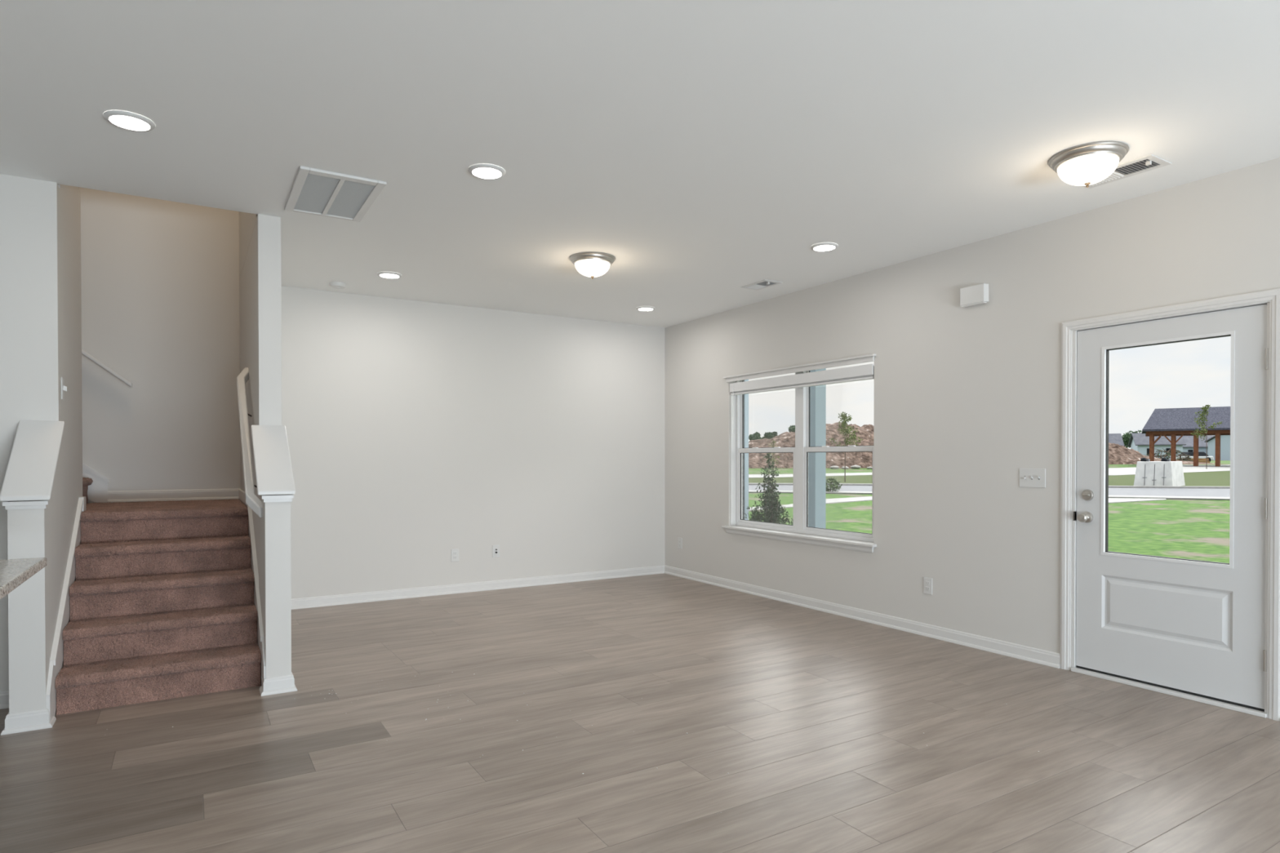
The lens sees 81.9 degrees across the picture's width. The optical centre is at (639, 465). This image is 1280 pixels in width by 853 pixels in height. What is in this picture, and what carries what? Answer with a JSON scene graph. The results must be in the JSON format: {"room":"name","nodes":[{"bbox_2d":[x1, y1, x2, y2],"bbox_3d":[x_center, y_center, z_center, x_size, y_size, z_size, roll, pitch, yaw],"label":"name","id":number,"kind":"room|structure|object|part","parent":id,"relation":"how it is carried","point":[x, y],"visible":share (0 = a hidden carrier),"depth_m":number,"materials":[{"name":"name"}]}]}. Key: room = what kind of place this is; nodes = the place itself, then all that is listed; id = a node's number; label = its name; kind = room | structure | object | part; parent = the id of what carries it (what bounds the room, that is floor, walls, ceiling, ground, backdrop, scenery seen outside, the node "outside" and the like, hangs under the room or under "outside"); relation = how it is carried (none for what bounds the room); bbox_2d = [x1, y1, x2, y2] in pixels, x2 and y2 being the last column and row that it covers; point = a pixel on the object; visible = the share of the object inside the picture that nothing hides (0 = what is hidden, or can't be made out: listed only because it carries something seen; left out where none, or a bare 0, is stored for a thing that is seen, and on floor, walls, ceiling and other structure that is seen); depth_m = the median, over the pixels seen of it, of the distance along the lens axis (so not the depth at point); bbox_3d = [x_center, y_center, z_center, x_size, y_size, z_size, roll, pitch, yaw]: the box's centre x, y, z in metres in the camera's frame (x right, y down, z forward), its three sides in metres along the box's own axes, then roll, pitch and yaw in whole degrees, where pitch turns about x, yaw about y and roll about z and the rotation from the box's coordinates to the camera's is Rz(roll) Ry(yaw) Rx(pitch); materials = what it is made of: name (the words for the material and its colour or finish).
{"room":"empty living room","nodes":[
{"label":"empty living room","id":0,"kind":"room"},
{"bbox_2d":[0,557,46,599],"bbox_3d":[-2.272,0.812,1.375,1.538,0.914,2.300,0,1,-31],"label":"countertop","id":1,"kind":"structure","parent":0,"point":[13,572],"depth_m":2.44,"materials":[{"name":"stone"}]},
{"bbox_2d":[0,420,64,714],"bbox_3d":[-3.010,0.508,3.670,0.187,1.481,0.488,0,1,-31],"label":"wall","id":2,"kind":"structure","parent":0,"point":[29,491],"depth_m":3.51,"materials":[{"name":"white paint"}]},
{"bbox_3d":[-3.012,0.006,3.669,0.167,0.397,0.481,0,1,-31],"label":"cove moulding","id":3,"kind":"part","parent":2,"relation":"part of","materials":[{"name":"white paint"}]},
{"bbox_2d":[0,708,56,735],"bbox_3d":[-3.009,1.206,3.675,0.187,0.086,0.491,0,1,-31],"label":"baseboard","id":4,"kind":"structure","parent":2,"relation":"attached to","point":[29,721],"depth_m":3.48,"materials":[{"name":"white paint"}]},
{"bbox_2d":[45,496,86,721],"bbox_3d":[-3.188,0.725,4.118,0.024,1.040,1.380,0,1,-31],"label":"trim","id":5,"kind":"structure","parent":2,"relation":"attached to","point":[57,651],"depth_m":3.90,"materials":[{"name":"white paint"}]},
{"bbox_2d":[0,173,257,691],"bbox_3d":[-4.331,-1.355,4.288,3.870,5.200,1.968,0,1,-31],"label":"wall","id":6,"kind":"structure","parent":0,"point":[41,299],"depth_m":3.87,"materials":[{"name":"white paint"}]},
{"bbox_2d":[0,690,8,709],"bbox_3d":[-4.325,1.212,3.146,2.665,0.086,0.026,0,1,-31],"label":"baseboard","id":7,"kind":"structure","parent":6,"relation":"attached to","point":[4,695],"depth_m":3.79,"materials":[{"name":"white paint"}]},
{"bbox_2d":[61,377,66,399],"bbox_3d":[-3.137,-0.417,4.021,0.022,0.119,0.072,0,1,-31],"label":"light switch","id":8,"kind":"object","parent":6,"relation":"attached to","point":[64,388],"visible":1,"depth_m":4.01,"materials":[{"name":"white plastic"}]},
{"bbox_3d":[-3.144,-0.416,4.016,0.006,0.119,0.072,0,1,-31],"label":"plate","id":9,"kind":"part","parent":8,"relation":"part of","materials":[{"name":"white plastic"}]},
{"bbox_2d":[239,213,281,643],"bbox_3d":[-2.730,-0.136,5.272,0.125,2.740,1.968,0,1,-31],"label":"wall","id":10,"kind":"structure","parent":0,"point":[260,280],"depth_m":4.44,"materials":[{"name":"white paint"}]},
{"bbox_2d":[236,367,262,517],"bbox_3d":[-2.461,-0.197,4.646,0.102,0.971,1.256,0,1,-31],"label":"handrail","id":11,"kind":"object","parent":10,"relation":"attached to","point":[252,500],"visible":0.81,"depth_m":4.50,"materials":[{"name":"white paint"}]},
{"bbox_2d":[238,488,266,685],"bbox_3d":[-2.673,0.721,5.045,0.022,1.032,2.428,0,1,-31],"label":"trim","id":12,"kind":"structure","parent":10,"relation":"attached to","point":[241,493],"depth_m":4.46,"materials":[{"name":"white paint"}]},
{"bbox_2d":[251,425,295,678],"bbox_3d":[-2.101,0.503,4.223,0.187,1.481,0.488,0,1,-31],"label":"wall","id":13,"kind":"structure","parent":0,"point":[276,489],"depth_m":4.05,"materials":[{"name":"white paint"}]},
{"bbox_3d":[-2.098,0.001,4.225,0.158,0.397,0.481,0,1,-31],"label":"cove moulding","id":14,"kind":"part","parent":13,"relation":"part of","materials":[{"name":"white paint"}]},
{"bbox_2d":[259,672,297,696],"bbox_3d":[-2.103,1.200,4.246,0.178,0.086,0.526,0,1,-31],"label":"baseboard","id":15,"kind":"structure","parent":13,"relation":"attached to","point":[283,684],"depth_m":4.03,"materials":[{"name":"white paint"}]},
{"bbox_2d":[78,186,665,599],"bbox_3d":[-3.080,-1.299,6.289,8.087,5.350,0.150,0,1,-31],"label":"wall","id":16,"kind":"structure","parent":0,"point":[418,432],"depth_m":6.68,"materials":[{"name":"white paint"}]},
{"bbox_2d":[82,462,108,502],"bbox_3d":[-4.454,-0.179,5.362,0.962,0.927,0.022,0,1,-31],"label":"trim","id":17,"kind":"structure","parent":16,"relation":"attached to","point":[97,492],"depth_m":5.57,"materials":[{"name":"white paint"}]},
{"bbox_2d":[81,349,132,387],"bbox_3d":[-4.416,-1.076,5.341,1.215,0.965,0.090,0,1,-31],"label":"handrail","id":18,"kind":"object","parent":16,"relation":"attached to","point":[85,353],"visible":0.48,"depth_m":5.54,"materials":[{"name":"white paint"}]},
{"bbox_2d":[107,488,240,502],"bbox_3d":[-3.668,0.237,5.841,0.890,0.086,0.026,0,1,-31],"label":"baseboard","id":19,"kind":"structure","parent":16,"relation":"attached to","point":[197,494],"depth_m":5.82,"materials":[{"name":"white paint"}]},
{"bbox_2d":[451,548,458,561],"bbox_3d":[-1.759,0.856,7.018,0.074,0.120,0.009,0,1,-31],"label":"wall outlet","id":20,"kind":"object","parent":16,"relation":"attached to","point":[455,553],"visible":1,"depth_m":7.02,"materials":[{"name":"white plastic"}]},
{"bbox_2d":[291,564,664,609],"bbox_3d":[-1.447,1.173,7.200,4.056,0.086,0.026,0,1,-31],"label":"baseboard","id":21,"kind":"structure","parent":16,"relation":"attached to","point":[367,597],"depth_m":7.06,"materials":[{"name":"white paint"}]},
{"bbox_2d":[492,544,499,557],"bbox_3d":[-1.408,0.842,7.227,0.074,0.120,0.016,0,1,-31],"label":"jack plate","id":22,"kind":"object","parent":16,"relation":"attached to","point":[495,548],"visible":1,"depth_m":7.23,"materials":[{"name":"white plastic"}]},
{"bbox_2d":[0,0,1279,328],"bbox_3d":[-0.223,-1.599,1.435,7.927,0.250,11.108,0,1,-31],"label":"ceiling","id":23,"kind":"structure","parent":0,"point":[704,147],"depth_m":3.16,"materials":[{"name":"white paint"}]},
{"bbox_2d":[103,110,155,131],"bbox_3d":[-2.198,-1.480,3.178,0.184,0.014,0.184,0,1,-31],"label":"recessed light","id":24,"kind":"object","parent":23,"relation":"in","point":[126,120],"visible":1,"depth_m":3.17,"materials":[{"name":"white plastic"}]},
{"bbox_2d":[110,115,149,128],"bbox_3d":[-2.198,-1.482,3.178,0.141,0.005,0.141,0,1,-27],"label":"diffuser","id":25,"kind":"object","parent":24,"relation":"attached to","point":[125,122],"depth_m":3.17,"materials":[{"name":"white plastic"}]},
{"bbox_2d":[284,165,386,222],"bbox_3d":[-1.702,-1.489,4.091,0.418,0.014,0.724,0,1,-31],"label":"ceiling vent","id":26,"kind":"object","parent":23,"relation":"in","point":[317,192],"visible":1,"depth_m":4.05,"materials":[{"name":"white plastic"}]},
{"bbox_3d":[-1.784,-1.490,4.056,0.152,0.010,0.639,0,1,-31],"label":"louvre panel","id":27,"kind":"part","parent":26,"relation":"part of","materials":[{"name":"white metal"}]},
{"bbox_3d":[-1.633,-1.490,4.147,0.152,0.010,0.639,0,1,-31],"label":"louvre panel","id":28,"kind":"part","parent":26,"relation":"part of","materials":[{"name":"white metal"}]},
{"bbox_2d":[329,281,346,288],"bbox_3d":[-2.513,-1.493,6.138,0.132,0.040,0.132,0,1,-31],"label":"smoke detector","id":29,"kind":"object","parent":23,"relation":"attached to","point":[337,285],"visible":1,"depth_m":6.09,"materials":[{"name":"white plastic"}]},
{"bbox_2d":[377,271,401,278],"bbox_3d":[-1.984,-1.504,5.839,0.184,0.014,0.184,0,1,-31],"label":"recessed light","id":30,"kind":"object","parent":23,"relation":"in","point":[383,274],"visible":1,"depth_m":5.82,"materials":[{"name":"white"}]},
{"bbox_2d":[380,273,398,277],"bbox_3d":[-1.984,-1.506,5.839,0.141,0.005,0.141,0,1,-27],"label":"diffuser","id":31,"kind":"object","parent":30,"relation":"attached to","point":[383,275],"depth_m":5.84,"materials":[{"name":"white plastic"}]},
{"bbox_2d":[468,163,505,179],"bbox_3d":[-0.776,-1.486,3.740,0.184,0.014,0.184,0,1,-31],"label":"recessed light","id":32,"kind":"object","parent":23,"relation":"in","point":[482,171],"visible":1,"depth_m":3.72,"materials":[{"name":"white"}]},
{"bbox_2d":[472,167,501,177],"bbox_3d":[-0.776,-1.488,3.740,0.141,0.005,0.141,0,1,-27],"label":"diffuser","id":33,"kind":"object","parent":32,"relation":"attached to","point":[479,172],"depth_m":3.74,"materials":[{"name":"white plastic"}]},
{"bbox_2d":[568,251,615,279],"bbox_3d":[-0.346,-1.431,5.372,0.336,0.154,0.336,0,1,-31],"label":"light","id":34,"kind":"object","parent":23,"relation":"attached to","point":[592,264],"visible":1,"depth_m":5.28,"materials":[{"name":"white glass"}]},
{"bbox_2d":[635,306,655,311],"bbox_3d":[0.055,-1.517,7.156,0.184,0.014,0.184,0,1,-31],"label":"recessed light","id":35,"kind":"object","parent":23,"relation":"in","point":[642,308],"visible":1,"depth_m":7.13,"materials":[{"name":"white plastic"}]},
{"bbox_2d":[638,307,653,310],"bbox_3d":[0.055,-1.519,7.156,0.141,0.005,0.141,0,1,-36],"label":"diffuser","id":36,"kind":"object","parent":35,"relation":"attached to","point":[639,308],"depth_m":7.15,"materials":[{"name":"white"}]},
{"bbox_2d":[740,279,782,289],"bbox_3d":[1.018,-1.506,6.192,0.190,0.022,0.315,0,1,-31],"label":"ceiling vent","id":37,"kind":"object","parent":23,"relation":"in","point":[764,283],"visible":1,"depth_m":6.17,"materials":[{"name":"white plastic"}]},
{"bbox_2d":[810,242,838,251],"bbox_3d":[1.269,-1.500,5.075,0.184,0.014,0.184,0,1,-31],"label":"recessed light","id":38,"kind":"object","parent":23,"relation":"in","point":[823,246],"visible":1,"depth_m":5.06,"materials":[{"name":"white plastic"}]},
{"bbox_2d":[813,244,835,250],"bbox_3d":[1.269,-1.501,5.075,0.141,0.005,0.141,0,1,-27],"label":"diffuser","id":39,"kind":"object","parent":38,"relation":"attached to","point":[816,247],"depth_m":5.08,"materials":[{"name":"white plastic"}]},
{"bbox_2d":[1048,141,1128,187],"bbox_3d":[2.161,-1.417,3.561,0.336,0.154,0.336,0,1,-31],"label":"light","id":40,"kind":"object","parent":23,"relation":"attached to","point":[1087,164],"visible":1,"depth_m":3.48,"materials":[{"name":"white glass"}]},
{"bbox_2d":[1084,154,1171,188],"bbox_3d":[2.441,-1.486,3.760,0.205,0.022,0.390,0,1,-31],"label":"ceiling vent","id":41,"kind":"object","parent":23,"relation":"in","point":[1148,162],"visible":0.62,"depth_m":3.69,"materials":[{"name":"white plastic"}]},
{"bbox_3d":[2.494,-1.483,3.617,0.015,0.020,0.020,0,1,-31],"label":"damper lever","id":42,"kind":"part","parent":41,"relation":"part of","materials":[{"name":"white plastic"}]},
{"bbox_2d":[0,573,1279,852],"bbox_3d":[-0.178,1.266,1.487,8.027,0.001,11.108,0,1,-31],"label":"floor","id":43,"kind":"structure","parent":0,"point":[1117,767],"depth_m":3.21,"materials":[{"name":"plastic"}]},
{"bbox_2d":[55,477,261,715],"bbox_3d":[-3.569,0.389,4.578,2.001,1.717,2.284,0,1,-31],"label":"staircase","id":44,"kind":"structure","parent":43,"relation":"on","point":[162,605],"depth_m":4.28,"materials":[{"name":"carpet"}]},
{"bbox_2d":[742,379,748,519],"bbox_3d":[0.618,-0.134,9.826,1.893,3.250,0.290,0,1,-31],"label":"porch column","id":45,"kind":"structure","parent":0,"point":[744,455],"depth_m":10.17,"materials":[{"name":"paint"}]},
{"bbox_2d":[664,157,1279,667],"bbox_3d":[3.233,-0.175,3.549,0.160,3.140,11.108,0,1,-31],"label":"wall","id":46,"kind":"structure","parent":0,"point":[966,399],"depth_m":5.09,"materials":[{"name":"white paint"}]},
{"bbox_2d":[678,537,682,549],"bbox_3d":[0.434,0.846,8.000,0.009,0.120,0.074,0,1,-31],"label":"wall outlet","id":47,"kind":"object","parent":46,"relation":"attached to","point":[680,540],"visible":1,"depth_m":7.99,"materials":[{"name":"white plastic"}]},
{"bbox_2d":[721,353,876,552],"bbox_3d":[1.376,-0.117,6.536,0.180,1.584,1.900,0,1,-31],"label":"window","id":48,"kind":"structure","parent":46,"relation":"in","point":[738,526],"depth_m":6.54,"materials":[{"name":"white paint"}]},
{"bbox_3d":[1.211,-0.504,6.947,0.022,0.760,0.810,0,1,-31],"label":"sash","id":49,"kind":"part","parent":48,"relation":"part of","materials":[{"name":"clear glass"}]},
{"bbox_3d":[1.186,0.199,6.938,0.030,0.736,0.810,0,1,-31],"label":"sash","id":50,"kind":"part","parent":48,"relation":"part of","materials":[{"name":"white plastic"}]},
{"bbox_3d":[1.351,0.616,6.527,0.120,0.023,1.900,0,1,-31],"label":"sill","id":51,"kind":"part","parent":48,"relation":"part of","materials":[{"name":"white paint"}]},
{"bbox_3d":[1.323,-0.839,6.496,0.034,0.055,1.882,0,1,-31],"label":"head casing","id":52,"kind":"part","parent":48,"relation":"part of","materials":[{"name":"white paint"}]},
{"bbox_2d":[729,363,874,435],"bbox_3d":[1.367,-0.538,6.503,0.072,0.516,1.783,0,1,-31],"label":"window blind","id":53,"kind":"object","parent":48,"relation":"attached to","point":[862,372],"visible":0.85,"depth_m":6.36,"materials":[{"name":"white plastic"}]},
{"bbox_3d":[1.373,-0.691,6.509,0.052,0.017,1.773,0,1,-31],"label":"rail","id":54,"kind":"part","parent":53,"relation":"part of","materials":[{"name":"white plastic"}]},
{"bbox_3d":[1.683,-0.497,6.172,0.022,0.760,0.795,0,1,-31],"label":"sash","id":55,"kind":"part","parent":48,"relation":"part of","materials":[{"name":"clear glass"}]},
{"bbox_3d":[1.657,0.205,6.163,0.030,0.736,0.795,0,1,-31],"label":"sash","id":56,"kind":"part","parent":48,"relation":"part of","materials":[{"name":"white plastic"}]},
{"bbox_2d":[664,564,1060,668],"bbox_3d":[3.155,1.202,3.513,0.026,0.086,11.107,0,1,-31],"label":"baseboard","id":57,"kind":"structure","parent":46,"relation":"attached to","point":[1029,654],"depth_m":5.57,"materials":[{"name":"white paint"}]},
{"bbox_2d":[923,577,932,595],"bbox_3d":[2.071,0.868,5.308,0.009,0.120,0.074,0,1,-31],"label":"wall outlet","id":58,"kind":"object","parent":46,"relation":"attached to","point":[927,582],"visible":1,"depth_m":5.30,"materials":[{"name":"white plastic"}]},
{"bbox_2d":[960,283,988,307],"bbox_3d":[2.246,-1.142,4.964,0.044,0.126,0.194,0,1,-31],"label":"door chime","id":59,"kind":"object","parent":46,"relation":"attached to","point":[975,295],"visible":1,"depth_m":4.94,"materials":[{"name":"white plastic"}]},
{"bbox_2d":[1019,468,1045,488],"bbox_3d":[2.466,0.080,4.643,0.017,0.120,0.170,0,1,-31],"label":"light switch","id":60,"kind":"object","parent":46,"relation":"attached to","point":[1028,477],"visible":1,"depth_m":4.64,"materials":[{"name":"white plastic"}]},
{"bbox_2d":[1060,288,1279,721],"bbox_3d":[2.886,0.189,4.059,0.226,2.103,1.068,0,1,-31],"label":"door","id":61,"kind":"structure","parent":46,"relation":"in","point":[1206,632],"depth_m":3.96,"materials":[{"name":"white paint"}]},
{"bbox_3d":[2.615,0.305,4.434,0.021,0.055,0.008,0,1,-31],"label":"strike plate","id":62,"kind":"part","parent":61,"relation":"part of","materials":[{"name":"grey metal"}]},
{"bbox_3d":[2.623,0.308,4.357,0.069,0.066,0.066,0,1,-31],"label":"knob","id":63,"kind":"part","parent":61,"relation":"part of","materials":[{"name":"silver metal"}]},
{"bbox_3d":[2.879,-0.081,4.043,0.049,1.212,0.642,0,1,-31],"label":"glass frame","id":64,"kind":"part","parent":61,"relation":"part of","materials":[{"name":"clear glass"}]},
{"bbox_3d":[3.331,1.445,5.783,2.313,0.160,9.400,0,1,-31],"label":"floor","id":65,"kind":"structure","parent":0,"visible":0},
{"bbox_2d":[743,453,793,524],"bbox_3d":[1.741,0.571,9.721,0.815,1.529,0.515,0,1,-1],"label":"bush","id":66,"kind":"object","parent":65,"relation":"on","point":[773,516],"visible":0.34,"depth_m":9.66,"materials":[{"name":"green plant"}]},
{"bbox_2d":[808,368,826,528],"bbox_3d":[2.171,-0.209,9.131,0.220,3.090,0.220,0,1,-31],"label":"porch column","id":67,"kind":"structure","parent":65,"relation":"on","point":[816,460],"depth_m":9.05,"materials":[{"name":"blue paint"}]},
{"label":"outside","id":68,"kind":"structure","parent":0,"visible":0},
{"bbox_2d":[748,483,1230,488],"bbox_3d":[23.049,0.920,29.056,54.497,0.314,1.096,0,1,7],"label":"curb","id":69,"kind":"object","parent":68,"point":[843,484],"visible":0.18,"depth_m":29.20,"materials":[{"name":"concrete"}]},
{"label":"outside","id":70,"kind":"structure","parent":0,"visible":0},
{"bbox_2d":[748,490,1230,500],"bbox_3d":[19.166,1.113,22.353,47.935,0.352,1.905,0,1,16],"label":"gutter","id":71,"kind":"object","parent":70,"point":[749,491],"visible":0.18,"depth_m":23.53,"materials":[{"name":"concrete"}]},
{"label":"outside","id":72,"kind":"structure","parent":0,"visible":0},
{"bbox_2d":[748,460,1230,563],"bbox_3d":[152.152,-0.542,160.971,417.905,0.930,471.432,0,1,-31],"label":"lawn","id":73,"kind":"structure","parent":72,"point":[1185,529],"depth_m":15.95,"materials":[{"name":"green plant"}]},
{"bbox_2d":[748,431,760,440],"bbox_3d":[33.176,-5.615,215.054,3.798,8.457,3.916,0,1,-31],"label":"broad tree","id":74,"kind":"object","parent":73,"relation":"on","point":[755,436],"visible":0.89,"depth_m":213.99,"materials":[{"name":"green plant"}]},
{"bbox_2d":[764,431,777,439],"bbox_3d":[39.276,-5.889,222.089,4.458,8.870,3.966,0,1,-31],"label":"broad tree","id":75,"kind":"object","parent":73,"relation":"on","point":[769,435],"visible":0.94,"depth_m":221.08,"materials":[{"name":"green plant"}]},
{"bbox_2d":[765,440,779,470],"bbox_3d":[8.006,-0.514,43.962,0.844,2.005,0.952,0,1,-31],"label":"young tree","id":76,"kind":"object","parent":73,"relation":"on","point":[771,446],"visible":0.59,"depth_m":44.00,"materials":[{"name":"green plant"}]},
{"bbox_2d":[787,425,795,431],"bbox_3d":[45.540,-6.598,215.191,4.904,10.398,5.254,0,1,-31],"label":"broad tree","id":77,"kind":"object","parent":73,"relation":"on","point":[792,428],"visible":0.13,"depth_m":215.25,"materials":[{"name":"green plant"}]},
{"bbox_2d":[748,422,874,468],"bbox_3d":[13.999,-1.607,57.987,24.000,3.623,10.400,0,1,0],"label":"dirt mound","id":78,"kind":"object","parent":73,"relation":"on","point":[866,432],"visible":0.26,"depth_m":54.60,"materials":[{"name":"brown soil"}]},
{"bbox_2d":[826,477,842,491],"bbox_3d":[6.829,0.703,26.522,0.776,0.647,0.832,0,1,-31],"label":"shrub","id":79,"kind":"object","parent":73,"relation":"on","point":[834,483],"visible":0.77,"depth_m":26.37,"materials":[{"name":"green plant"}]},
{"bbox_2d":[830,465,839,469],"bbox_3d":[13.594,0.151,51.616,0.694,0.258,0.538,0,1,-31],"label":"rock","id":80,"kind":"object","parent":73,"relation":"on","point":[834,467],"visible":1,"depth_m":51.41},
{"bbox_2d":[850,465,860,468],"bbox_3d":[15.166,0.121,51.785,0.809,0.296,0.633,0,1,-31],"label":"rock","id":81,"kind":"object","parent":73,"relation":"on","point":[853,466],"visible":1,"depth_m":51.56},
{"bbox_2d":[1108,433,1124,445],"bbox_3d":[114.497,-4.567,185.965,14.217,6.740,14.723,0,1,-31],"label":"house","id":82,"kind":"structure","parent":73,"relation":"on","point":[1116,438],"depth_m":182.28,"materials":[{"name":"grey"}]},
{"bbox_2d":[1121,430,1142,448],"bbox_3d":[144.248,-5.901,214.968,7.397,8.844,7.409,0,1,-31],"label":"broad tree","id":83,"kind":"object","parent":73,"relation":"on","point":[1126,437],"visible":0.2,"depth_m":215.04,"materials":[{"name":"green plant"}]},
{"bbox_2d":[1128,432,1186,458],"bbox_3d":[117.497,-4.210,167.967,12.421,6.340,12.624,0,1,-31],"label":"house","id":84,"kind":"structure","parent":73,"relation":"on","point":[1139,442],"depth_m":165.52,"materials":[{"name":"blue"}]},
{"bbox_2d":[1108,442,1229,464],"bbox_3d":[43.999,-1.239,69.991,22.954,2.320,18.266,0,1,-31],"label":"dirt mound","id":85,"kind":"object","parent":73,"relation":"on","point":[1117,454],"visible":0.25,"depth_m":67.17,"materials":[{"name":"brown soil"}]},
{"bbox_2d":[1145,448,1193,461],"bbox_3d":[55.673,-0.854,78.071,5.578,1.965,4.045,0,1,-31],"label":"brush pile","id":86,"kind":"object","parent":73,"relation":"on","point":[1167,452],"visible":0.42,"depth_m":77.52,"materials":[{"name":"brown plant"}]},
{"bbox_2d":[1142,406,1230,466],"bbox_3d":[46.223,-2.040,55.900,13.521,4.931,6.508,0,1,34],"label":"pavilion","id":87,"kind":"object","parent":73,"relation":"on","point":[1172,422],"visible":0.61,"depth_m":56.48,"materials":[{"name":"grey"}]},
{"bbox_3d":[39.734,-1.144,57.267,0.240,2.477,0.240,0,1,-31],"label":"post","id":88,"kind":"part","parent":87,"relation":"part of","materials":[{"name":"brown wood"}]},
{"bbox_3d":[40.863,-1.130,56.505,0.240,2.493,0.240,0,1,-31],"label":"post","id":89,"kind":"part","parent":87,"relation":"part of","materials":[{"name":"brown wood"}]},
{"bbox_3d":[42.008,-1.116,55.733,0.240,2.509,0.240,0,1,-31],"label":"post","id":90,"kind":"part","parent":87,"relation":"part of","materials":[{"name":"brown wood"}]},
{"bbox_3d":[43.087,-1.103,55.005,0.240,2.525,0.240,0,1,-31],"label":"post","id":91,"kind":"part","parent":87,"relation":"part of","materials":[{"name":"brown wood"}]},
{"bbox_2d":[1177,458,1209,462],"bbox_3d":[60.200,-0.494,80.318,3.041,0.500,2.345,0,1,-31],"label":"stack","id":92,"kind":"object","parent":73,"relation":"on","point":[1202,460],"visible":0.36,"depth_m":80.02,"materials":[{"name":"brown wood"}]},
{"bbox_2d":[1176,452,1213,462],"bbox_3d":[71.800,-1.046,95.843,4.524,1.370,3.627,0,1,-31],"label":"car","id":93,"kind":"object","parent":73,"relation":"on","point":[1201,455],"visible":0.45,"depth_m":95.12,"materials":[{"name":"grey paint"}]},
{"bbox_2d":[1182,435,1213,454],"bbox_3d":[141.997,-4.425,189.966,15.615,6.340,15.433,0,1,-31],"label":"house","id":94,"kind":"structure","parent":73,"relation":"on","point":[1188,447],"depth_m":186.24,"materials":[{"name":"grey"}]},
{"bbox_2d":[1204,435,1230,460],"bbox_3d":[145.497,-4.722,177.963,14.253,7.140,12.544,0,1,-31],"label":"house","id":95,"kind":"structure","parent":73,"relation":"on","point":[1224,439],"depth_m":177.32,"materials":[{"name":"blue"}]},
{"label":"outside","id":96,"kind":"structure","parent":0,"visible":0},
{"bbox_2d":[748,464,1230,477],"bbox_3d":[36.583,0.336,51.724,84.644,0.613,23.856,0,1,-31],"label":"path","id":97,"kind":"structure","parent":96,"point":[1112,471],"depth_m":45.80,"materials":[{"name":"concrete"}]},
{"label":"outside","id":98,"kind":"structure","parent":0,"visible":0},
{"bbox_2d":[748,496,1166,511],"bbox_3d":[9.034,1.135,22.414,14.614,0.214,4.156,0,1,-13],"label":"sidewalk","id":99,"kind":"structure","parent":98,"point":[866,498],"depth_m":22.43,"materials":[{"name":"concrete"}]},
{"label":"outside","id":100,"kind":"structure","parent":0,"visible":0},
{"bbox_2d":[748,484,1230,500],"bbox_3d":[22.264,1.083,23.514,54.443,0.387,11.061,0,1,8],"label":"street","id":101,"kind":"structure","parent":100,"point":[1206,492],"depth_m":27.11,"materials":[{"name":"grey asphalt"}]},
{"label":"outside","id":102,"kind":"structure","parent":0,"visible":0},
{"bbox_2d":[748,466,1230,486],"bbox_3d":[32.644,0.569,39.371,70.270,0.817,42.583,0,1,-31],"label":"verge","id":103,"kind":"structure","parent":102,"point":[1220,478],"depth_m":36.08,"materials":[{"name":"green plant"}]},
{"bbox_2d":[828,412,862,482],"bbox_3d":[9.593,-0.841,33.954,1.543,3.254,1.209,0,1,-31],"label":"young tree","id":104,"kind":"object","parent":103,"relation":"on","point":[847,431],"visible":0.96,"depth_m":33.90,"materials":[{"name":"green plant"}]},
{"bbox_2d":[1133,461,1185,486],"bbox_3d":[21.356,0.385,30.295,3.463,1.090,0.996,-1,1,-42],"label":"concrete block","id":105,"kind":"object","parent":103,"relation":"on","point":[1147,473],"visible":0.77,"depth_m":29.71,"materials":[{"name":"grey concrete"}]},
{"bbox_2d":[1140,457,1150,461],"bbox_3d":[20.394,-0.230,29.759,0.356,0.150,0.196,0,1,2],"label":"floodlight","id":106,"kind":"object","parent":105,"relation":"on","point":[1141,459],"visible":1,"depth_m":29.70,"materials":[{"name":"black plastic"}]},
{"bbox_2d":[1160,457,1170,461],"bbox_3d":[21.320,-0.232,29.889,0.356,0.150,0.196,0,1,2],"label":"floodlight","id":107,"kind":"object","parent":105,"relation":"on","point":[1162,459],"visible":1,"depth_m":29.84,"materials":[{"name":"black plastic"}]},
{"bbox_2d":[1190,404,1222,469],"bbox_3d":[38.280,-1.922,49.898,1.307,4.413,1.470,0,1,-31],"label":"young tree","id":108,"kind":"object","parent":103,"relation":"on","point":[1205,408],"visible":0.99,"depth_m":50.00,"materials":[{"name":"green plant"}]}
]}

